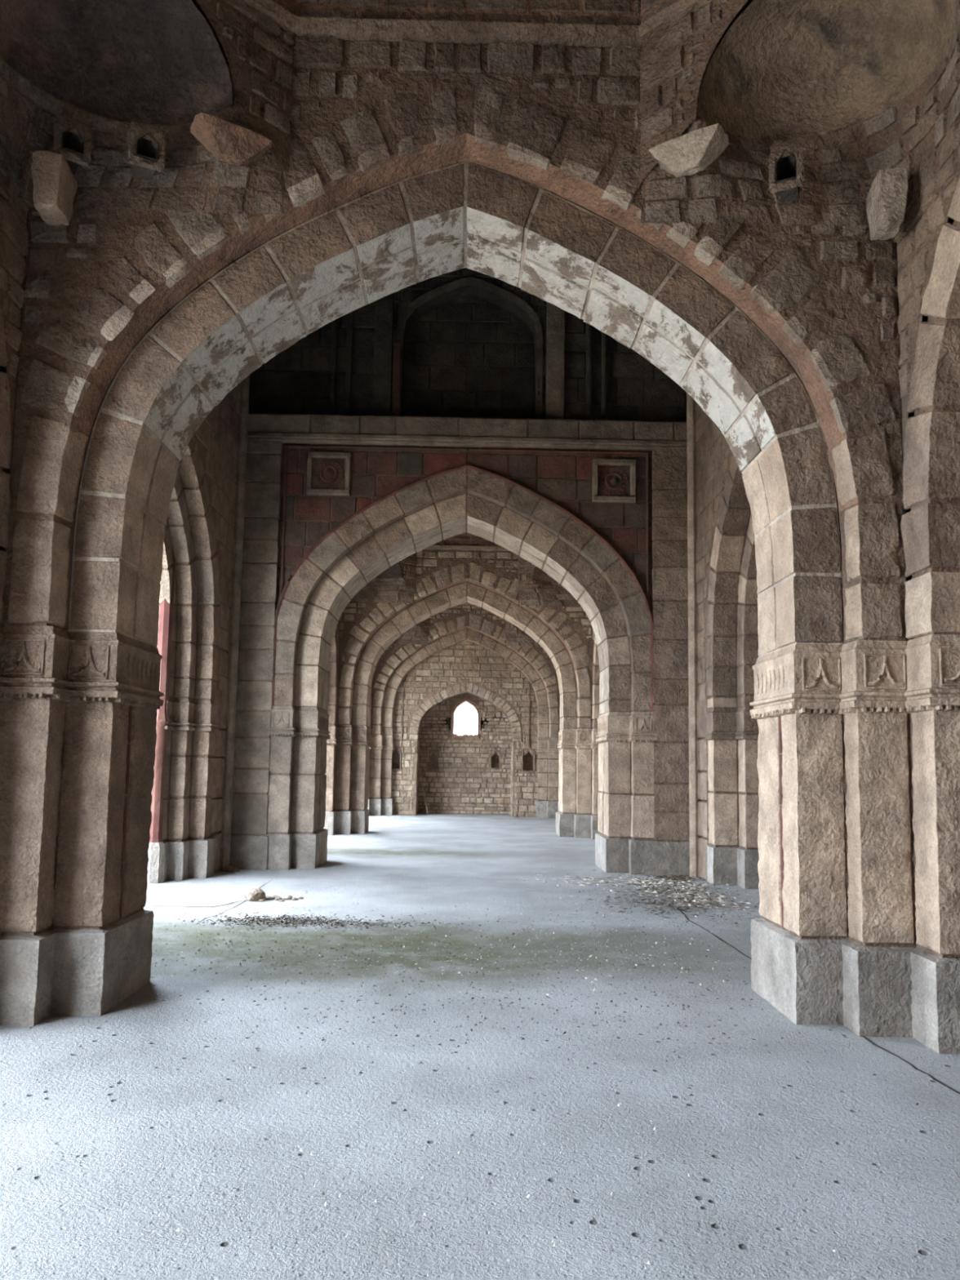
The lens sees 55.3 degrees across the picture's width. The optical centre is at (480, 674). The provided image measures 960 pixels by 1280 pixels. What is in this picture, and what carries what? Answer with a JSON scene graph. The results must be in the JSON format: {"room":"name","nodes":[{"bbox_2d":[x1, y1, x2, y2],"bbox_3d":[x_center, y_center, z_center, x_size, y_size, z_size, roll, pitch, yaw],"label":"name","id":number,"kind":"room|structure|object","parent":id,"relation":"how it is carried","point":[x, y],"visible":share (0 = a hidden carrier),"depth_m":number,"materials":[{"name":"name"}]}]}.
{"room":"mosque","nodes":[
{"label":"mosque","id":0,"kind":"room"},
{"bbox_2d":[0,56,35,551],"bbox_3d":[-3.888,-1.915,3.162,1.938,8.500,7.870,1,-6,-1],"label":"wall","id":1,"kind":"structure","parent":0,"point":[14,240],"depth_m":5.83,"materials":[{"name":"brown stone"}]},
{"bbox_2d":[0,304,11,623],"bbox_3d":[-3.882,-2.409,3.209,1.934,3.653,5.470,1,-6,-1],"label":"pointed arch","id":2,"kind":"object","parent":1,"relation":"attached to","point":[5,426],"visible":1,"depth_m":5.75,"materials":[{"name":"brown stone"}]},
{"bbox_2d":[0,382,240,871],"bbox_3d":[-3.950,-3.144,10.715,0.653,12.400,9.170,1,-6,-1],"label":"wall","id":3,"kind":"structure","parent":0,"point":[221,485],"depth_m":13.19,"materials":[{"name":"brown stone"}]},
{"bbox_2d":[66,435,220,701],"bbox_3d":[-3.976,-1.793,10.584,0.646,3.845,5.260,1,-6,-1],"label":"pointed arch","id":4,"kind":"object","parent":3,"relation":"attached to","point":[189,528],"visible":0.34,"depth_m":12.45,"materials":[{"name":"brown stone"}]},
{"bbox_2d":[336,619,339,686],"bbox_3d":[-4.094,-0.492,17.887,1.924,8.500,7.840,1,-6,-1],"label":"wall","id":5,"kind":"structure","parent":0,"point":[338,623],"depth_m":20.51,"materials":[{"name":"brown stone"}]},
{"bbox_2d":[327,626,337,724],"bbox_3d":[-4.087,-0.987,17.934,1.923,3.653,5.440,1,-6,-1],"label":"pointed arch","id":6,"kind":"object","parent":5,"relation":"attached to","point":[333,662],"visible":0.03,"depth_m":20.21,"materials":[{"name":"brown stone"}]},
{"bbox_2d":[349,552,416,603],"bbox_3d":[-2.302,-2.353,20.017,1.721,1.290,1.631,1,-6,-1],"label":"squinch","id":7,"kind":"object","parent":5,"relation":"attached to","point":[388,587],"visible":0.34,"depth_m":20.71,"materials":[{"name":"stone"}]},
{"bbox_2d":[338,622,549,817],"bbox_3d":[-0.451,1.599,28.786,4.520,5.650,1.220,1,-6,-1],"label":"wall","id":8,"kind":"structure","parent":0,"point":[464,782],"depth_m":28.41,"materials":[{"name":"beige stone"}]},
{"bbox_2d":[391,746,401,769],"bbox_3d":[-2.590,2.568,28.189,0.376,0.716,0.264,1,-6,-1],"label":"niche","id":9,"kind":"object","parent":8,"relation":"attached to","point":[397,752],"visible":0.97,"depth_m":28.30,"materials":[{"name":"brown stone"}]},
{"bbox_2d":[428,750,438,768],"bbox_3d":[-1.486,2.717,29.347,0.336,0.616,0.261,1,-6,-1],"label":"niche","id":10,"kind":"object","parent":8,"relation":"attached to","point":[432,753],"visible":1,"depth_m":29.46,"materials":[{"name":"brown stone"}]},
{"bbox_2d":[450,697,480,738],"bbox_3d":[-0.460,1.426,29.808,0.960,1.303,0.980,1,-6,-1],"label":"window","id":11,"kind":"structure","parent":8,"relation":"in","point":[468,701],"depth_m":29.39,"materials":[{"name":"white stone"}]},
{"bbox_2d":[489,750,501,768],"bbox_3d":[0.499,2.721,29.375,0.366,0.616,0.257,1,-6,-1],"label":"niche","id":12,"kind":"object","parent":8,"relation":"attached to","point":[495,757],"visible":1,"depth_m":29.48,"materials":[{"name":"brown stone"}]},
{"bbox_2d":[521,748,535,772],"bbox_3d":[1.489,2.637,28.241,0.416,0.716,0.257,1,-6,-1],"label":"niche","id":13,"kind":"object","parent":8,"relation":"attached to","point":[527,759],"visible":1,"depth_m":28.34,"materials":[{"name":"brown stone"}]},
{"bbox_2d":[2,0,906,636],"bbox_3d":[-0.090,-4.188,6.676,7.100,7.980,1.073,1,-6,-1],"label":"wall","id":14,"kind":"structure","parent":0,"point":[331,75],"depth_m":6.14,"materials":[{"name":"stone"}]},
{"bbox_2d":[0,0,294,215],"bbox_3d":[-2.101,-3.775,5.296,1.725,1.290,1.652,1,-6,-1],"label":"squinch","id":15,"kind":"object","parent":14,"relation":"attached to","point":[120,62],"visible":0.82,"depth_m":5.90,"materials":[{"name":"stone"}]},
{"bbox_2d":[31,151,77,225],"bbox_3d":[-2.679,-3.039,5.753,0.192,0.348,0.299,1,-6,-4],"label":"bracket","id":16,"kind":"object","parent":15,"relation":"attached to","point":[55,184],"visible":1,"depth_m":5.63,"materials":[{"name":"brown stone"}]},
{"bbox_2d":[53,112,92,174],"bbox_3d":[-2.604,-3.336,5.817,0.220,0.280,0.252,5,-7,-34],"label":"putlog hole","id":17,"kind":"object","parent":15,"relation":"attached to","point":[76,150],"visible":0.98,"depth_m":5.75,"materials":[{"name":"stone"}]},
{"bbox_2d":[0,0,232,124],"bbox_3d":[-2.362,-3.990,5.593,1.497,0.667,0.750,6,-8,-44],"label":"semi-dome","id":18,"kind":"object","parent":15,"relation":"on","point":[120,62],"depth_m":5.83,"materials":[{"name":"stone"}]},
{"bbox_2d":[127,120,166,182],"bbox_3d":[-2.129,-3.297,5.828,0.220,0.280,0.251,4,-6,-26],"label":"putlog hole","id":19,"kind":"object","parent":15,"relation":"attached to","point":[146,157],"visible":1,"depth_m":5.75,"materials":[{"name":"stone"}]},
{"bbox_2d":[190,112,271,166],"bbox_3d":[-1.593,-3.377,5.872,0.502,0.187,0.234,5,-7,-34],"label":"corbel stone","id":20,"kind":"object","parent":15,"relation":"attached to","point":[229,143],"visible":0.98,"depth_m":5.81,"materials":[{"name":"brown stone"}]},
{"bbox_2d":[0,71,907,657],"bbox_3d":[-0.121,-2.125,6.480,5.741,3.835,1.072,1,-6,-1],"label":"pointed arch","id":21,"kind":"object","parent":14,"relation":"attached to","point":[374,246],"visible":0.99,"depth_m":6.15,"materials":[{"name":"stone"}]},
{"bbox_2d":[640,0,959,227],"bbox_3d":[1.940,-3.707,5.346,1.722,1.290,1.649,1,-6,-1],"label":"squinch","id":22,"kind":"object","parent":14,"relation":"attached to","point":[784,70],"visible":0.79,"depth_m":5.92,"materials":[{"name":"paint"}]},
{"bbox_2d":[648,123,728,177],"bbox_3d":[1.344,-3.328,5.901,0.487,0.185,0.234,-3,-7,34],"label":"corbel stone","id":23,"kind":"object","parent":22,"relation":"attached to","point":[691,153],"visible":1,"depth_m":5.84,"materials":[{"name":"beige stone"}]},
{"bbox_2d":[768,137,804,203],"bbox_3d":[1.965,-3.191,5.855,0.210,0.320,0.254,-1,-6,23],"label":"putlog hole","id":24,"kind":"object","parent":22,"relation":"attached to","point":[786,175],"visible":1,"depth_m":5.77,"materials":[{"name":"stone"}]},
{"bbox_2d":[697,0,957,140],"bbox_3d":[2.196,-3.909,5.648,1.496,0.658,0.745,-4,-8,43],"label":"semi-dome","id":25,"kind":"object","parent":22,"relation":"on","point":[784,69],"depth_m":5.84,"materials":[{"name":"stone"}]},
{"bbox_2d":[866,167,907,239],"bbox_3d":[2.581,-2.976,5.819,0.172,0.355,0.298,0,-6,6],"label":"bracket","id":26,"kind":"object","parent":22,"relation":"attached to","point":[886,197],"visible":1,"depth_m":5.70,"materials":[{"name":"beige stone"}]},
{"bbox_2d":[371,604,556,736],"bbox_3d":[-0.413,-0.205,28.151,5.740,4.180,0.492,1,-6,-1],"label":"wall","id":27,"kind":"structure","parent":0,"point":[464,609],"depth_m":28.09,"materials":[{"name":"brown stone"}]},
{"bbox_2d":[370,613,559,737],"bbox_3d":[-0.416,-0.033,28.137,5.740,3.835,0.486,1,-6,-1],"label":"pointed arch","id":28,"kind":"object","parent":27,"relation":"attached to","point":[473,627],"visible":0.99,"depth_m":28.06,"materials":[{"name":"beige stone"}]},
{"bbox_2d":[338,533,592,710],"bbox_3d":[-0.316,-1.026,21.217,5.740,4.480,1.075,1,-6,-1],"label":"wall","id":29,"kind":"structure","parent":0,"point":[505,563],"depth_m":20.85,"materials":[{"name":"brown stone"}]},
{"bbox_2d":[336,558,592,729],"bbox_3d":[-0.321,-0.704,21.192,5.740,3.835,1.062,1,-6,-1],"label":"pointed arch","id":30,"kind":"object","parent":29,"relation":"attached to","point":[575,705],"visible":1,"depth_m":20.83,"materials":[{"name":"beige stone"}]},
{"bbox_2d":[459,601,473,604],"bbox_3d":[-0.319,-3.793,25.295,6.429,2.735,6.429,1,-6,-1],"label":"ceiling","id":31,"kind":"structure","parent":0,"point":[466,602],"depth_m":28.10,"materials":[{"name":"stone"}]},
{"bbox_2d":[424,532,509,551],"bbox_3d":[-0.225,-4.404,18.317,6.093,2.608,6.093,1,-6,-1],"label":"ceiling","id":32,"kind":"structure","parent":0,"point":[462,541],"depth_m":20.88,"materials":[{"name":"stone"}]},
{"bbox_2d":[248,267,686,715],"bbox_3d":[-0.199,-3.443,14.818,7.200,8.097,1.280,1,-6,-1],"label":"wall","id":33,"kind":"structure","parent":0,"point":[295,380],"depth_m":14.62,"materials":[{"name":"red stone"}]},
{"bbox_2d":[306,451,351,495],"bbox_3d":[-2.338,-3.115,14.174,0.678,0.678,0.141,1,-6,-1],"label":"panel","id":34,"kind":"object","parent":33,"relation":"attached to","point":[328,473],"visible":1,"depth_m":14.16,"materials":[{"name":"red stone"}]},
{"bbox_2d":[341,311,353,415],"bbox_3d":[-2.081,-5.666,14.716,0.240,3.350,0.240,1,-6,-1],"label":"colonnette","id":35,"kind":"object","parent":33,"relation":"on","point":[347,411],"visible":0.43,"depth_m":14.61,"materials":[{"name":"stone"}]},
{"bbox_2d":[280,444,466,595],"bbox_3d":[-1.641,-1.541,14.022,2.799,4.019,0.044,1,-6,-1],"label":"trim","id":36,"kind":"structure","parent":33,"relation":"attached to","point":[286,446],"depth_m":14.19,"materials":[{"name":"red stone"}]},
{"bbox_2d":[372,293,394,416],"bbox_3d":[-1.542,-5.654,14.762,0.280,3.350,0.180,1,-6,-1],"label":"pilaster strip","id":37,"kind":"object","parent":33,"relation":"attached to","point":[384,322],"visible":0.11,"depth_m":14.62,"materials":[{"name":"stone"}]},
{"bbox_2d":[271,464,654,715],"bbox_3d":[-0.233,-1.313,14.606,5.824,3.782,1.292,1,-6,-1],"label":"pointed arch","id":38,"kind":"object","parent":33,"relation":"attached to","point":[428,510],"visible":0.99,"depth_m":14.13,"materials":[{"name":"beige stone"}]},
{"bbox_2d":[391,276,542,419],"bbox_3d":[-0.191,-5.189,14.927,2.400,2.600,0.480,1,-6,-1],"label":"blind niche","id":39,"kind":"object","parent":33,"relation":"attached to","point":[468,351],"visible":0.88,"depth_m":15.11,"materials":[{"name":"stone"}]},
{"bbox_2d":[247,413,687,451],"bbox_3d":[-0.190,-3.750,14.431,7.000,0.440,0.590,1,-6,-1],"label":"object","id":40,"kind":"structure","parent":33,"relation":"attached to","point":[615,435],"depth_m":14.17,"materials":[{"name":"stone"}]},
{"bbox_2d":[545,302,564,419],"bbox_3d":[1.218,-5.607,14.795,0.280,3.350,0.180,1,-6,-1],"label":"pilaster strip","id":41,"kind":"object","parent":33,"relation":"attached to","point":[555,340],"visible":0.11,"depth_m":14.65,"materials":[{"name":"stone"}]},
{"bbox_2d":[468,448,648,601],"bbox_3d":[1.197,-1.494,14.056,2.799,4.019,0.044,1,-6,-1],"label":"trim","id":42,"kind":"structure","parent":33,"relation":"attached to","point":[646,453],"depth_m":14.22,"materials":[{"name":"red stone"}]},
{"bbox_2d":[582,323,595,420],"bbox_3d":[1.758,-5.602,14.762,0.240,3.350,0.240,1,-6,-1],"label":"colonnette","id":43,"kind":"object","parent":33,"relation":"on","point":[588,416],"visible":0.42,"depth_m":14.64,"materials":[{"name":"stone"}]},
{"bbox_2d":[598,332,610,420],"bbox_3d":[2.008,-5.598,14.765,0.240,3.350,0.240,1,-6,-1],"label":"colonnette","id":44,"kind":"object","parent":33,"relation":"on","point":[604,416],"visible":0.44,"depth_m":14.64,"materials":[{"name":"stone"}]},
{"bbox_2d":[591,458,635,502],"bbox_3d":[2.081,-3.011,14.226,0.678,0.678,0.138,1,-6,-1],"label":"panel","id":45,"kind":"object","parent":33,"relation":"attached to","point":[607,475],"visible":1,"depth_m":14.20,"materials":[{"name":"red stone"}]},
{"bbox_2d":[242,0,713,46],"bbox_3d":[-0.025,-5.832,3.592,6.126,2.621,6.126,1,-6,-1],"label":"cornice","id":46,"kind":"structure","parent":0,"point":[584,23],"depth_m":6.16,"materials":[{"name":"stone"}]},
{"bbox_2d":[0,813,959,1279],"bbox_3d":[-0.533,2.716,11.536,11.100,0.017,39.500,1,-6,-1],"label":"floor","id":47,"kind":"structure","parent":0,"point":[75,1170],"depth_m":4.37,"materials":[{"name":"grey concrete"}]},
{"bbox_2d":[0,624,164,1026],"bbox_3d":[-2.995,0.956,6.008,1.338,2.477,1.492,1,-6,-1],"label":"stone pier","id":48,"kind":"object","parent":47,"relation":"on","point":[78,709],"visible":1,"depth_m":5.82,"materials":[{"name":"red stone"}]},
{"bbox_2d":[146,550,175,884],"bbox_3d":[-4.213,0.419,12.120,0.259,4.670,0.259,-1,-6,22],"label":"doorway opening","id":49,"kind":"object","parent":47,"relation":"on","point":[156,852],"visible":0.59,"depth_m":12.00,"materials":[{"name":"stone"}]},
{"bbox_2d":[161,697,218,881],"bbox_3d":[-3.952,1.556,12.370,0.311,2.477,1.154,-3,-7,33],"label":"stone pier","id":50,"kind":"object","parent":47,"relation":"on","point":[189,850],"visible":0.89,"depth_m":12.40,"materials":[{"name":"brown stone"}]},
{"bbox_2d":[145,900,244,906],"bbox_3d":[-3.034,2.537,10.119,1.247,0.005,0.406,4,-6,-28],"label":"crack","id":51,"kind":"object","parent":47,"relation":"on","point":[241,900],"depth_m":10.01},
{"bbox_2d":[223,865,233,871],"bbox_3d":[-3.632,2.801,13.243,0.128,0.085,0.128,5,-7,-38],"label":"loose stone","id":52,"kind":"object","parent":47,"relation":"on","point":[228,868],"visible":1,"depth_m":13.20,"materials":[{"name":"brown stone"}]},
{"bbox_2d":[218,374,249,870],"bbox_3d":[-3.649,-2.233,13.851,0.139,10.200,0.139,-1,-6,22],"label":"shaft","id":53,"kind":"object","parent":47,"relation":"on","point":[244,387],"visible":0.69,"depth_m":13.65,"materials":[{"name":"grey stone"}]},
{"bbox_2d":[232,867,239,871],"bbox_3d":[-3.503,2.809,13.184,0.096,0.060,0.076,1,-6,-1],"label":"loose stone","id":54,"kind":"object","parent":47,"relation":"on","point":[235,869],"visible":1,"depth_m":13.16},
{"bbox_2d":[200,879,272,921],"bbox_3d":[-2.730,2.591,10.659,0.132,0.006,3.411,1,-6,-1],"label":"crack","id":55,"kind":"object","parent":47,"relation":"on","point":[272,879],"depth_m":9.94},
{"bbox_2d":[243,888,265,901],"bbox_3d":[-2.590,2.530,10.509,0.244,0.149,0.223,1,-6,-1],"label":"stone","id":56,"kind":"object","parent":47,"relation":"on","point":[253,894],"visible":0.97,"depth_m":10.45,"materials":[{"name":"beige stone"}]},
{"bbox_2d":[229,440,282,870],"bbox_3d":[-3.404,-0.394,13.870,0.641,6.648,0.174,1,-6,-1],"label":"pilaster","id":57,"kind":"object","parent":47,"relation":"on","point":[249,844],"visible":0.8,"depth_m":13.80,"materials":[{"name":"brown stone"}]},
{"bbox_2d":[264,895,275,900],"bbox_3d":[-2.430,2.580,10.600,0.122,0.051,0.095,1,-6,-1],"label":"crumb","id":58,"kind":"object","parent":47,"relation":"on","point":[268,897],"visible":1,"depth_m":10.58,"materials":[{"name":"stone"}]},
{"bbox_2d":[275,896,282,900],"bbox_3d":[-2.320,2.576,10.545,0.077,0.052,0.084,-3,-7,32],"label":"crumb","id":59,"kind":"object","parent":47,"relation":"on","point":[277,898],"visible":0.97,"depth_m":10.51,"materials":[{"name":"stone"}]},
{"bbox_2d":[282,894,293,899],"bbox_3d":[-2.225,2.581,10.617,0.126,0.060,0.099,1,-6,-1],"label":"crumb","id":60,"kind":"object","parent":47,"relation":"on","point":[286,897],"visible":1,"depth_m":10.59,"materials":[{"name":"stone"}]},
{"bbox_2d":[264,705,330,870],"bbox_3d":[-2.831,1.760,14.291,0.770,2.477,1.399,1,-6,-1],"label":"stone pier","id":61,"kind":"object","parent":47,"relation":"on","point":[297,784],"visible":0.98,"depth_m":13.80,"materials":[{"name":"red stone"}]},
{"bbox_2d":[323,724,371,835],"bbox_3d":[-3.070,2.378,20.715,1.065,2.477,1.463,1,-6,-1],"label":"stone pier","id":62,"kind":"object","parent":47,"relation":"on","point":[348,748],"visible":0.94,"depth_m":20.41,"materials":[{"name":"beige stone"}]},
{"bbox_2d":[174,910,557,932],"bbox_3d":[-1.325,2.448,9.127,4.211,0.022,1.235,1,-6,-1],"label":"leaf litter","id":63,"kind":"object","parent":47,"relation":"on","point":[259,919],"visible":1,"depth_m":9.05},
{"bbox_2d":[367,734,394,815],"bbox_3d":[-3.117,3.042,27.575,1.326,2.477,0.323,6,-7,-40],"label":"stone pier","id":64,"kind":"object","parent":47,"relation":"on","point":[380,800],"visible":0.73,"depth_m":27.67,"materials":[{"name":"beige stone"}]},
{"bbox_2d":[419,770,428,814],"bbox_3d":[-1.758,3.666,28.657,0.053,1.347,0.705,4,-6,-27],"label":"wooden stick","id":65,"kind":"object","parent":47,"relation":"on","point":[420,771],"visible":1,"depth_m":28.62,"materials":[{"name":"wood"}]},
{"bbox_2d":[151,884,759,1084],"bbox_3d":[0.227,2.453,8.935,6.612,0.022,8.249,-4,-7,41],"label":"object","id":66,"kind":"object","parent":47,"relation":"on","point":[682,967],"visible":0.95,"depth_m":7.80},
{"bbox_2d":[27,1057,935,1278],"bbox_3d":[0.498,1.960,3.799,6.315,0.022,2.236,1,-6,-1],"label":"grains","id":67,"kind":"object","parent":47,"relation":"on","point":[215,1155],"visible":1,"depth_m":3.33,"materials":[{"name":"stone"}]},
{"bbox_2d":[78,872,919,1111],"bbox_3d":[1.039,2.438,8.652,10.523,0.022,8.296,6,-7,-40],"label":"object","id":68,"kind":"object","parent":47,"relation":"on","point":[624,993],"visible":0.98,"depth_m":6.74,"materials":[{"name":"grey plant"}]},
{"bbox_2d":[536,737,559,818],"bbox_3d":[2.190,3.130,27.635,1.326,2.477,0.338,-4,-7,39],"label":"stone pier","id":69,"kind":"object","parent":47,"relation":"on","point":[548,762],"visible":0.54,"depth_m":27.75,"materials":[{"name":"beige stone"}]},
{"bbox_2d":[555,728,599,839],"bbox_3d":[2.327,2.470,20.794,1.078,2.477,1.471,1,-6,-1],"label":"stone pier","id":70,"kind":"object","parent":47,"relation":"on","point":[577,816],"visible":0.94,"depth_m":20.48,"materials":[{"name":"beige stone"}]},
{"bbox_2d":[595,711,657,875],"bbox_3d":[2.260,1.845,14.351,0.781,2.477,1.406,1,-6,-1],"label":"stone pier","id":71,"kind":"object","parent":47,"relation":"on","point":[624,842],"visible":0.98,"depth_m":13.85,"materials":[{"name":"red stone"}]},
{"bbox_2d":[499,871,754,916],"bbox_3d":[2.485,2.793,12.081,3.051,0.022,3.886,5,-7,-38],"label":"leaves","id":72,"kind":"object","parent":47,"relation":"on","point":[588,880],"visible":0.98,"depth_m":12.04,"materials":[{"name":"plant"}]},
{"bbox_2d":[577,872,760,929],"bbox_3d":[2.286,2.741,11.582,2.630,0.022,5.345,1,-6,-1],"label":"twigs","id":73,"kind":"object","parent":47,"relation":"on","point":[681,877],"visible":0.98,"depth_m":11.10,"materials":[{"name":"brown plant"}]},
{"bbox_2d":[651,448,689,875],"bbox_3d":[2.930,-0.287,13.954,0.627,6.648,0.158,1,-6,-1],"label":"pilaster","id":74,"kind":"object","parent":47,"relation":"on","point":[669,575],"visible":0.86,"depth_m":13.88,"materials":[{"name":"brown stone"}]},
{"bbox_2d":[686,392,699,877],"bbox_3d":[3.230,-2.118,13.933,0.139,10.200,0.139,-1,-6,22],"label":"shaft","id":75,"kind":"object","parent":47,"relation":"on","point":[691,403],"visible":0.64,"depth_m":13.74,"materials":[{"name":"beige stone"}]},
{"bbox_2d":[668,900,751,959],"bbox_3d":[2.238,2.520,9.091,0.100,0.007,3.920,1,-6,-1],"label":"crack","id":76,"kind":"object","parent":47,"relation":"on","point":[682,912],"depth_m":8.74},
{"bbox_2d":[704,706,759,888],"bbox_3d":[3.616,1.685,12.475,1.278,2.477,0.460,-3,-7,33],"label":"stone pier","id":77,"kind":"object","parent":47,"relation":"on","point":[731,734],"visible":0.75,"depth_m":12.59,"materials":[{"name":"beige stone"}]},
{"bbox_2d":[749,634,959,1053],"bbox_3d":[2.663,1.049,6.066,1.330,2.477,1.495,1,-6,-1],"label":"stone pier","id":78,"kind":"object","parent":47,"relation":"on","point":[858,928],"visible":0.98,"depth_m":5.77,"materials":[{"name":"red stone"}]},
{"bbox_2d":[862,1035,959,1093],"bbox_3d":[2.359,2.115,4.879,0.038,0.006,1.461,1,-6,-6],"label":"crack","id":79,"kind":"object","parent":47,"relation":"on","point":[865,1037],"depth_m":4.97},
{"bbox_2d":[592,629,595,705],"bbox_3d":[3.171,0.152,17.923,1.246,6.550,5.440,1,-6,-1],"label":"wall","id":80,"kind":"structure","parent":0,"point":[593,629],"depth_m":20.61,"materials":[{"name":"beige stone"}]},
{"bbox_2d":[518,555,581,606],"bbox_3d":[1.738,-2.286,20.064,1.725,1.290,1.634,1,-6,-1],"label":"squinch","id":81,"kind":"object","parent":80,"relation":"attached to","point":[543,589],"visible":0.29,"depth_m":20.75,"materials":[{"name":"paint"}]},
{"bbox_2d":[533,566,555,581],"bbox_3d":[2.002,-2.487,20.362,1.497,0.657,0.751,-4,-8,43],"label":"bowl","id":82,"kind":"object","parent":81,"relation":"on","point":[540,575],"depth_m":20.68,"materials":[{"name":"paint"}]},
{"bbox_2d":[591,635,599,728],"bbox_3d":[3.178,-0.865,18.021,1.224,3.653,5.440,1,-6,-1],"label":"pointed arch","id":83,"kind":"object","parent":80,"relation":"attached to","point":[596,686],"visible":0.05,"depth_m":20.28,"materials":[{"name":"beige stone"}]},
{"bbox_2d":[695,402,908,879],"bbox_3d":[3.828,-2.491,10.757,1.057,10.450,6.870,1,-6,-1],"label":"wall","id":84,"kind":"structure","parent":0,"point":[708,497],"depth_m":13.29,"materials":[{"name":"brown stone"}]},
{"bbox_2d":[705,430,719,485],"bbox_3d":[3.362,-3.105,13.056,0.130,0.678,0.678,1,-6,-1],"label":"panel","id":85,"kind":"object","parent":84,"relation":"attached to","point":[717,471],"visible":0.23,"depth_m":13.18,"materials":[{"name":"red stone"}]},
{"bbox_2d":[706,454,758,709],"bbox_3d":[3.809,-1.699,10.680,1.030,3.917,5.260,1,-6,-1],"label":"pointed arch","id":86,"kind":"object","parent":84,"relation":"attached to","point":[732,642],"visible":0.19,"depth_m":12.66,"materials":[{"name":"brown stone"}]},
{"bbox_2d":[892,21,959,639],"bbox_3d":[3.366,-1.272,3.197,1.255,6.552,5.479,1,-6,-1],"label":"wall","id":87,"kind":"structure","parent":0,"point":[917,237],"depth_m":5.79,"materials":[{"name":"brown stone"}]},
{"bbox_2d":[900,178,959,640],"bbox_3d":[3.374,-2.287,3.296,1.238,3.653,5.471,1,-6,-1],"label":"pointed arch","id":88,"kind":"object","parent":87,"relation":"attached to","point":[931,531],"visible":1,"depth_m":5.57,"materials":[{"name":"beige stone"}]},
{"bbox_3d":[-4.188,0.181,24.858,1.925,8.500,8.370,1,-6,-1],"label":"wall","id":89,"kind":"structure","parent":0,"visible":0},
{"bbox_2d":[336,647,371,730],"bbox_3d":[-4.183,-0.309,24.904,1.936,3.644,5.973,1,-6,-1],"label":"pointed arch","id":90,"kind":"object","parent":89,"relation":"attached to","point":[338,647],"visible":0.02,"depth_m":27.57,"materials":[{"name":"brown stone"}]},
{"bbox_2d":[391,617,429,644],"bbox_3d":[-2.397,-1.662,27.173,1.725,1.290,1.790,1,-6,-1],"label":"squinch","id":91,"kind":"object","parent":89,"relation":"attached to","point":[419,634],"visible":0.2,"depth_m":27.94,"materials":[{"name":"stone"}]},
{"bbox_3d":[3.076,0.825,24.895,1.246,6.550,5.970,1,-6,-1],"label":"wall","id":92,"kind":"structure","parent":0,"visible":0},
{"bbox_2d":[505,620,541,646],"bbox_3d":[1.644,-1.594,27.220,1.721,1.290,1.793,1,-6,-1],"label":"squinch","id":93,"kind":"object","parent":92,"relation":"attached to","point":[515,637],"visible":0.2,"depth_m":27.99,"materials":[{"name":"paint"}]}
]}

